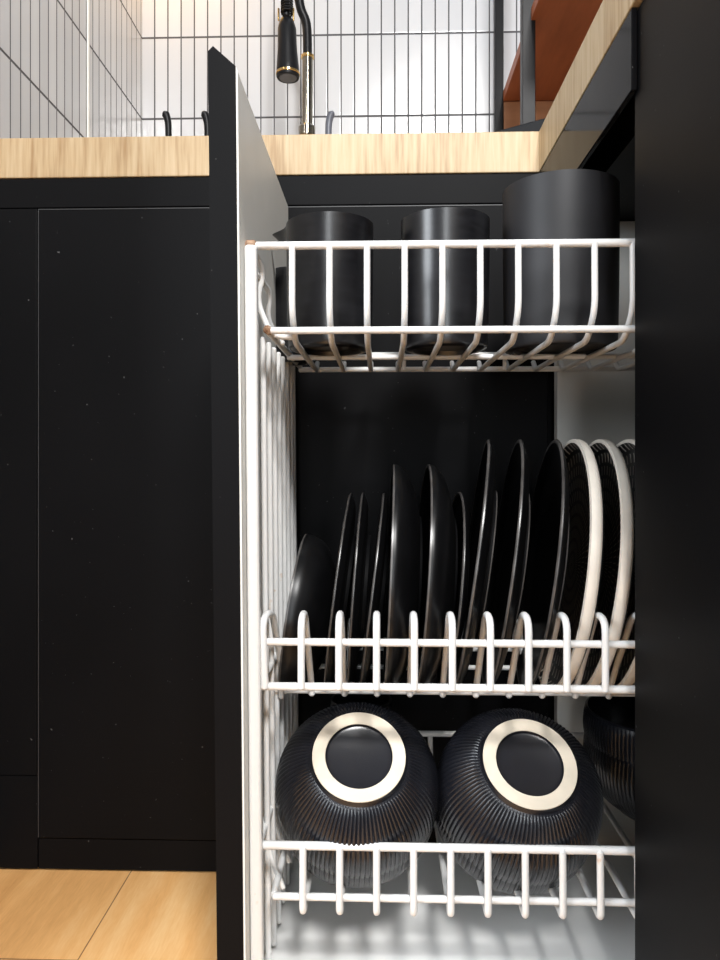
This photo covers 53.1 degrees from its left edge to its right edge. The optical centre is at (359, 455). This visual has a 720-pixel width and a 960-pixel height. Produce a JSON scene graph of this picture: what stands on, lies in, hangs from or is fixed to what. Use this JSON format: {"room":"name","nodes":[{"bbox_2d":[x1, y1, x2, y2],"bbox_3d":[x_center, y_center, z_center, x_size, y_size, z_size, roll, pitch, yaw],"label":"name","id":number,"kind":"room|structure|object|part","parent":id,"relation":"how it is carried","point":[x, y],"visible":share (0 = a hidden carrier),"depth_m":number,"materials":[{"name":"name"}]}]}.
{"room":"kitchen","nodes":[
{"label":"kitchen","id":0,"kind":"room"},
{"bbox_2d":[0,0,141,137],"bbox_3d":[-0.513,-0.743,1.043,0.100,2.500,0.895,0,0,2],"label":"wall","id":1,"kind":"structure","parent":0,"point":[43,43],"depth_m":1.14,"materials":[{"name":"white tile"}]},
{"bbox_2d":[87,0,89,136],"bbox_3d":[-0.457,-1.044,1.212,0.004,1.298,0.004,0,0,2],"label":"trim","id":2,"kind":"structure","parent":1,"relation":"attached to","point":[88,1],"depth_m":1.21,"materials":[{"name":"white plastic"}]},
{"bbox_2d":[0,867,216,959],"bbox_3d":[1.036,0.536,-0.593,3.093,0.041,4.075,0,0,2],"label":"floor","id":3,"kind":"structure","parent":0,"point":[46,913],"depth_m":0.81,"materials":[{"name":"brown wood"}]},
{"bbox_2d":[0,177,215,870],"bbox_3d":[-0.281,0.084,1.177,0.351,0.858,0.573,0,0,2],"label":"base cabinet","id":4,"kind":"object","parent":3,"relation":"on","point":[107,714],"visible":0.68,"depth_m":0.89,"materials":[{"name":"black laminate"}]},
{"bbox_3d":[-0.433,0.045,0.905,0.064,0.703,0.021,0,0,2],"label":"filler panel","id":5,"kind":"part","parent":4,"relation":"part of","materials":[{"name":"black laminate"}]},
{"bbox_3d":[-0.289,-0.327,0.902,0.351,0.036,0.019,0,0,2],"label":"rail","id":6,"kind":"part","parent":4,"relation":"part of","materials":[{"name":"black laminate"}]},
{"bbox_2d":[277,173,553,842],"bbox_3d":[0.161,0.084,1.165,0.531,0.858,0.573,0,0,2],"label":"base cabinet","id":7,"kind":"object","parent":3,"relation":"on","point":[352,428],"visible":0.05,"depth_m":0.88,"materials":[{"name":"black laminate"}]},
{"bbox_3d":[0.058,-0.327,0.892,0.342,0.036,0.019,0,0,2],"label":"rail","id":8,"kind":"part","parent":7,"relation":"part of","materials":[{"name":"black laminate"}]},
{"bbox_2d":[208,46,634,959],"bbox_3d":[0.234,0.078,0.708,0.697,0.798,0.307,0,0,2],"label":"rack","id":9,"kind":"object","parent":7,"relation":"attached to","point":[269,906],"visible":0.66,"depth_m":0.59,"materials":[{"name":"white metal"}]},
{"bbox_3d":[-0.100,0.078,0.718,0.029,0.798,0.307,0,0,2],"label":"panel","id":10,"kind":"part","parent":9,"relation":"part of","materials":[{"name":"black laminate"}]},
{"bbox_3d":[-0.086,0.138,0.586,0.016,0.618,0.012,0,0,2],"label":"frame post","id":11,"kind":"part","parent":9,"relation":"part of","materials":[{"name":"white metal"}]},
{"bbox_2d":[276,266,307,365],"bbox_3d":[-0.074,-0.149,0.777,0.046,0.100,0.046,0,0,2],"label":"espresso cup","id":12,"kind":"object","parent":9,"relation":"in","point":[281,272],"visible":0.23,"depth_m":0.76,"materials":[{"name":"black ceramic"}]},
{"bbox_3d":[-0.078,0.152,0.838,0.015,0.590,0.012,0,0,2],"label":"frame post","id":13,"kind":"part","parent":9,"relation":"part of","materials":[{"name":"white metal"}]},
{"bbox_2d":[279,534,335,690],"bbox_3d":[-0.049,0.156,0.721,0.057,0.155,0.156,0,0,4],"label":"bowl","id":14,"kind":"object","parent":9,"relation":"on","point":[313,579],"visible":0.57,"depth_m":0.66,"materials":[{"name":"black ceramic"}]},
{"bbox_2d":[272,211,372,355],"bbox_3d":[-0.038,-0.160,0.686,0.101,0.122,0.083,0,0,2],"label":"milk jug","id":15,"kind":"object","parent":9,"relation":"in","point":[348,264],"visible":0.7,"depth_m":0.65,"materials":[{"name":"black ceramic"}]},
{"bbox_2d":[324,493,356,682],"bbox_3d":[-0.019,0.134,0.721,0.031,0.194,0.196,0,0,2],"label":"plate","id":16,"kind":"object","parent":9,"relation":"in","point":[342,585],"visible":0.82,"depth_m":0.65,"materials":[{"name":"black ceramic"}]},
{"bbox_2d":[276,809,434,888],"bbox_3d":[-0.004,0.311,0.669,0.149,0.130,0.139,0,0,12],"label":"ribbed bowl","id":17,"kind":"object","parent":9,"relation":"in","point":[354,883],"visible":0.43,"depth_m":0.62,"materials":[{"name":"black ceramic"}]},
{"bbox_2d":[275,702,438,878],"bbox_3d":[-0.003,0.297,0.656,0.150,0.130,0.138,0,0,-3],"label":"ribbed bowl","id":18,"kind":"object","parent":17,"relation":"on","point":[353,773],"visible":0.97,"depth_m":0.61,"materials":[{"name":"black ceramic"}]},
{"bbox_2d":[347,492,370,691],"bbox_3d":[-0.001,0.134,0.720,0.023,0.195,0.196,0,0,2],"label":"plate","id":19,"kind":"object","parent":9,"relation":"in","point":[363,540],"visible":0.94,"depth_m":0.65,"materials":[{"name":"black ceramic"}]},
{"bbox_2d":[330,694,391,708],"bbox_3d":[0.001,0.315,0.775,0.066,0.109,0.066,0,0,2],"label":"tumbler","id":20,"kind":"object","parent":9,"relation":"in","point":[385,700],"visible":0.12,"depth_m":0.80,"materials":[{"name":"black ceramic"}]},
{"bbox_2d":[359,493,389,691],"bbox_3d":[0.014,0.134,0.720,0.031,0.194,0.196,0,0,2],"label":"plate","id":21,"kind":"object","parent":9,"relation":"in","point":[379,571],"visible":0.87,"depth_m":0.65,"materials":[{"name":"black ceramic"}]},
{"bbox_2d":[383,464,422,691],"bbox_3d":[0.042,0.119,0.719,0.038,0.222,0.222,0,0,3],"label":"dish","id":22,"kind":"object","parent":9,"relation":"in","point":[403,590],"visible":0.87,"depth_m":0.63,"materials":[{"name":"black ceramic"}]},
{"bbox_2d":[418,464,457,683],"bbox_3d":[0.073,0.119,0.718,0.043,0.222,0.222,0,0,3],"label":"dish","id":23,"kind":"object","parent":9,"relation":"in","point":[439,526],"visible":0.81,"depth_m":0.64,"materials":[{"name":"black ceramic"}]},
{"bbox_2d":[255,238,634,371],"bbox_3d":[0.247,-0.134,0.699,0.670,0.085,0.241,0,0,2],"label":"basket","id":24,"kind":"object","parent":9,"relation":"on","point":[267,335],"depth_m":0.59,"materials":[{"name":"white metal"}]},
{"bbox_2d":[401,207,489,355],"bbox_3d":[0.088,-0.161,0.690,0.105,0.122,0.084,0,0,-41],"label":"mug","id":25,"kind":"object","parent":9,"relation":"in","point":[441,223],"visible":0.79,"depth_m":0.65,"materials":[{"name":"black ceramic"}]},
{"bbox_2d":[263,730,634,919],"bbox_3d":[0.249,0.348,0.702,0.666,0.064,0.252,0,0,2],"label":"basket","id":26,"kind":"object","parent":9,"relation":"on","point":[275,849],"depth_m":0.59,"materials":[{"name":"white metal"}]},
{"bbox_2d":[436,492,468,683],"bbox_3d":[0.092,0.133,0.718,0.028,0.196,0.197,0,0,2],"label":"plate","id":27,"kind":"object","parent":9,"relation":"in","point":[458,504],"visible":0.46,"depth_m":0.66,"materials":[{"name":"black ceramic"}]},
{"bbox_2d":[456,439,497,683],"bbox_3d":[0.113,0.106,0.717,0.045,0.245,0.248,0,0,10],"label":"dinner plate","id":28,"kind":"object","parent":9,"relation":"in","point":[482,529],"visible":0.81,"depth_m":0.64,"materials":[{"name":"black ceramic"}]},
{"bbox_2d":[482,439,529,683],"bbox_3d":[0.144,0.106,0.716,0.045,0.245,0.248,0,0,10],"label":"dinner plate","id":29,"kind":"object","parent":9,"relation":"in","point":[510,552],"visible":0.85,"depth_m":0.72,"materials":[{"name":"black ceramic"}]},
{"bbox_2d":[435,810,586,895],"bbox_3d":[0.143,0.317,0.667,0.150,0.130,0.138,0,0,-3],"label":"ribbed bowl","id":30,"kind":"object","parent":9,"relation":"in","point":[468,867],"visible":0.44,"depth_m":0.62,"materials":[{"name":"black ceramic"}]},
{"bbox_2d":[437,708,603,885],"bbox_3d":[0.144,0.302,0.655,0.150,0.130,0.138,0,0,-3],"label":"ribbed bowl","id":31,"kind":"object","parent":30,"relation":"on","point":[516,776],"visible":0.96,"depth_m":0.61,"materials":[{"name":"black ceramic"}]},
{"bbox_2d":[516,439,568,683],"bbox_3d":[0.179,0.106,0.715,0.045,0.245,0.248,0,0,10],"label":"dinner plate","id":32,"kind":"object","parent":9,"relation":"in","point":[547,555],"visible":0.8,"depth_m":0.71,"materials":[{"name":"black ceramic"}]},
{"bbox_2d":[502,169,619,354],"bbox_3d":[0.190,-0.175,0.685,0.107,0.152,0.107,0,0,2],"label":"cup","id":33,"kind":"object","parent":9,"relation":"in","point":[564,203],"visible":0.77,"depth_m":0.64,"materials":[{"name":"black ceramic"}]},
{"bbox_2d":[538,439,603,693],"bbox_3d":[0.203,0.106,0.714,0.045,0.246,0.248,0,0,5],"label":"plate","id":34,"kind":"object","parent":9,"relation":"in","point":[583,575],"visible":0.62,"depth_m":0.67,"materials":[{"name":"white ceramic"}]},
{"bbox_2d":[571,439,634,693],"bbox_3d":[0.228,0.106,0.713,0.045,0.246,0.248,0,0,5],"label":"plate","id":35,"kind":"object","parent":9,"relation":"in","point":[619,519],"visible":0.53,"depth_m":0.65,"materials":[{"name":"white ceramic"}]},
{"bbox_2d":[583,713,634,820],"bbox_3d":[0.309,0.329,0.746,0.150,0.076,0.150,0,0,-12],"label":"ribbed bowl","id":36,"kind":"object","parent":9,"relation":"in","point":[617,777],"visible":0.22,"depth_m":0.71,"materials":[{"name":"black ceramic"}]},
{"bbox_2d":[583,696,634,763],"bbox_3d":[0.309,0.300,0.746,0.150,0.076,0.150,0,0,-12],"label":"ribbed bowl","id":37,"kind":"object","parent":36,"relation":"in","point":[614,735],"visible":0.24,"depth_m":0.73,"materials":[{"name":"black ceramic"}]},
{"bbox_2d":[600,439,634,684],"bbox_3d":[0.257,0.106,0.712,0.045,0.246,0.248,0,0,5],"label":"plate","id":38,"kind":"object","parent":9,"relation":"in","point":[626,674],"visible":0.06,"depth_m":0.68,"materials":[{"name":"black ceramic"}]},
{"bbox_2d":[540,8,636,845],"bbox_3d":[0.507,0.071,0.703,0.588,0.832,0.330,0,0,2],"label":"base cabinet","id":39,"kind":"object","parent":3,"relation":"on","point":[590,406],"visible":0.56,"depth_m":0.86,"materials":[{"name":"laminate"}]},
{"bbox_3d":[0.216,-0.313,0.715,0.004,0.063,0.321,0,0,2],"label":"rail","id":40,"kind":"part","parent":39,"relation":"part of","materials":[{"name":"black laminate"}]},
{"bbox_3d":[0.520,0.104,0.860,0.570,0.766,0.015,0,0,2],"label":"panel","id":41,"kind":"part","parent":39,"relation":"part of","materials":[{"name":"laminate"}]},
{"bbox_2d":[635,0,719,959],"bbox_3d":[0.492,0.077,0.129,0.583,0.840,0.847,0,0,2],"label":"base cabinet","id":42,"kind":"object","parent":3,"relation":"on","point":[677,95],"visible":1,"depth_m":0.48,"materials":[{"name":"black laminate"}]},
{"bbox_2d":[0,0,642,178],"bbox_3d":[0.167,-0.370,0.582,1.284,0.050,1.774,0,0,2],"label":"countertop","id":43,"kind":"structure","parent":42,"relation":"on","point":[457,152],"depth_m":0.88,"materials":[{"name":"brown wood"}]},
{"bbox_2d":[162,111,171,135],"bbox_3d":[-0.357,-0.519,1.341,0.052,0.246,0.052,0,0,2],"label":"dish brush","id":44,"kind":"object","parent":43,"relation":"on","point":[165,114],"visible":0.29,"depth_m":1.34,"materials":[{"name":"black plastic"}]},
{"bbox_2d":[201,111,208,135],"bbox_3d":[-0.284,-0.518,1.339,0.052,0.246,0.052,0,0,2],"label":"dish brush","id":45,"kind":"object","parent":43,"relation":"on","point":[204,114],"visible":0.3,"depth_m":1.33,"materials":[{"name":"black plastic"}]},
{"bbox_2d":[276,0,314,134],"bbox_3d":[-0.110,-0.685,1.272,0.054,0.579,0.178,0,0,11],"label":"tap","id":46,"kind":"object","parent":43,"relation":"on","point":[287,71],"visible":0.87,"depth_m":1.21,"materials":[{"name":"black metal"}]},
{"bbox_3d":[-0.120,-0.631,1.204,0.030,0.002,0.030,0,0,2],"label":"spray plate","id":47,"kind":"part","parent":46,"relation":"part of","materials":[{"name":"grey plastic"}]},
{"bbox_3d":[-0.119,-0.854,1.267,0.036,0.241,0.155,0,0,10],"label":"hose arm","id":48,"kind":"part","parent":46,"relation":"part of","materials":[{"name":"black metal"}]},
{"bbox_2d":[325,111,334,133],"bbox_3d":[-0.057,-0.516,1.332,0.052,0.242,0.052,0,0,2],"label":"dish brush","id":49,"kind":"object","parent":43,"relation":"on","point":[330,115],"visible":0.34,"depth_m":1.33,"materials":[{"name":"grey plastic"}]},
{"bbox_2d":[496,118,544,131],"bbox_3d":[0.251,-0.405,0.986,0.085,0.018,0.200,0,0,34],"label":"slate board","id":50,"kind":"object","parent":43,"relation":"on","point":[536,125],"visible":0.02,"depth_m":0.90,"materials":[{"name":"black stone"}]},
{"bbox_2d":[494,0,602,131],"bbox_3d":[0.543,-0.944,1.192,0.561,1.098,0.515,0,0,2],"label":"shelf unit","id":51,"kind":"object","parent":43,"relation":"on","point":[552,32],"visible":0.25,"depth_m":1.24,"materials":[{"name":"black metal"}]},
{"bbox_3d":[0.278,-0.944,1.448,0.016,1.098,0.016,0,0,2],"label":"post","id":52,"kind":"part","parent":51,"relation":"part of","materials":[{"name":"black metal"}]},
{"bbox_3d":[0.275,-0.944,1.183,0.021,1.098,0.021,0,0,2],"label":"post","id":53,"kind":"part","parent":51,"relation":"part of","materials":[{"name":"black metal"}]},
{"bbox_2d":[142,0,519,136],"bbox_3d":[1.047,-0.743,1.495,3.193,2.500,0.100,0,0,2],"label":"wall","id":54,"kind":"structure","parent":0,"point":[381,66],"depth_m":1.48,"materials":[{"name":"white tile"}]}
]}

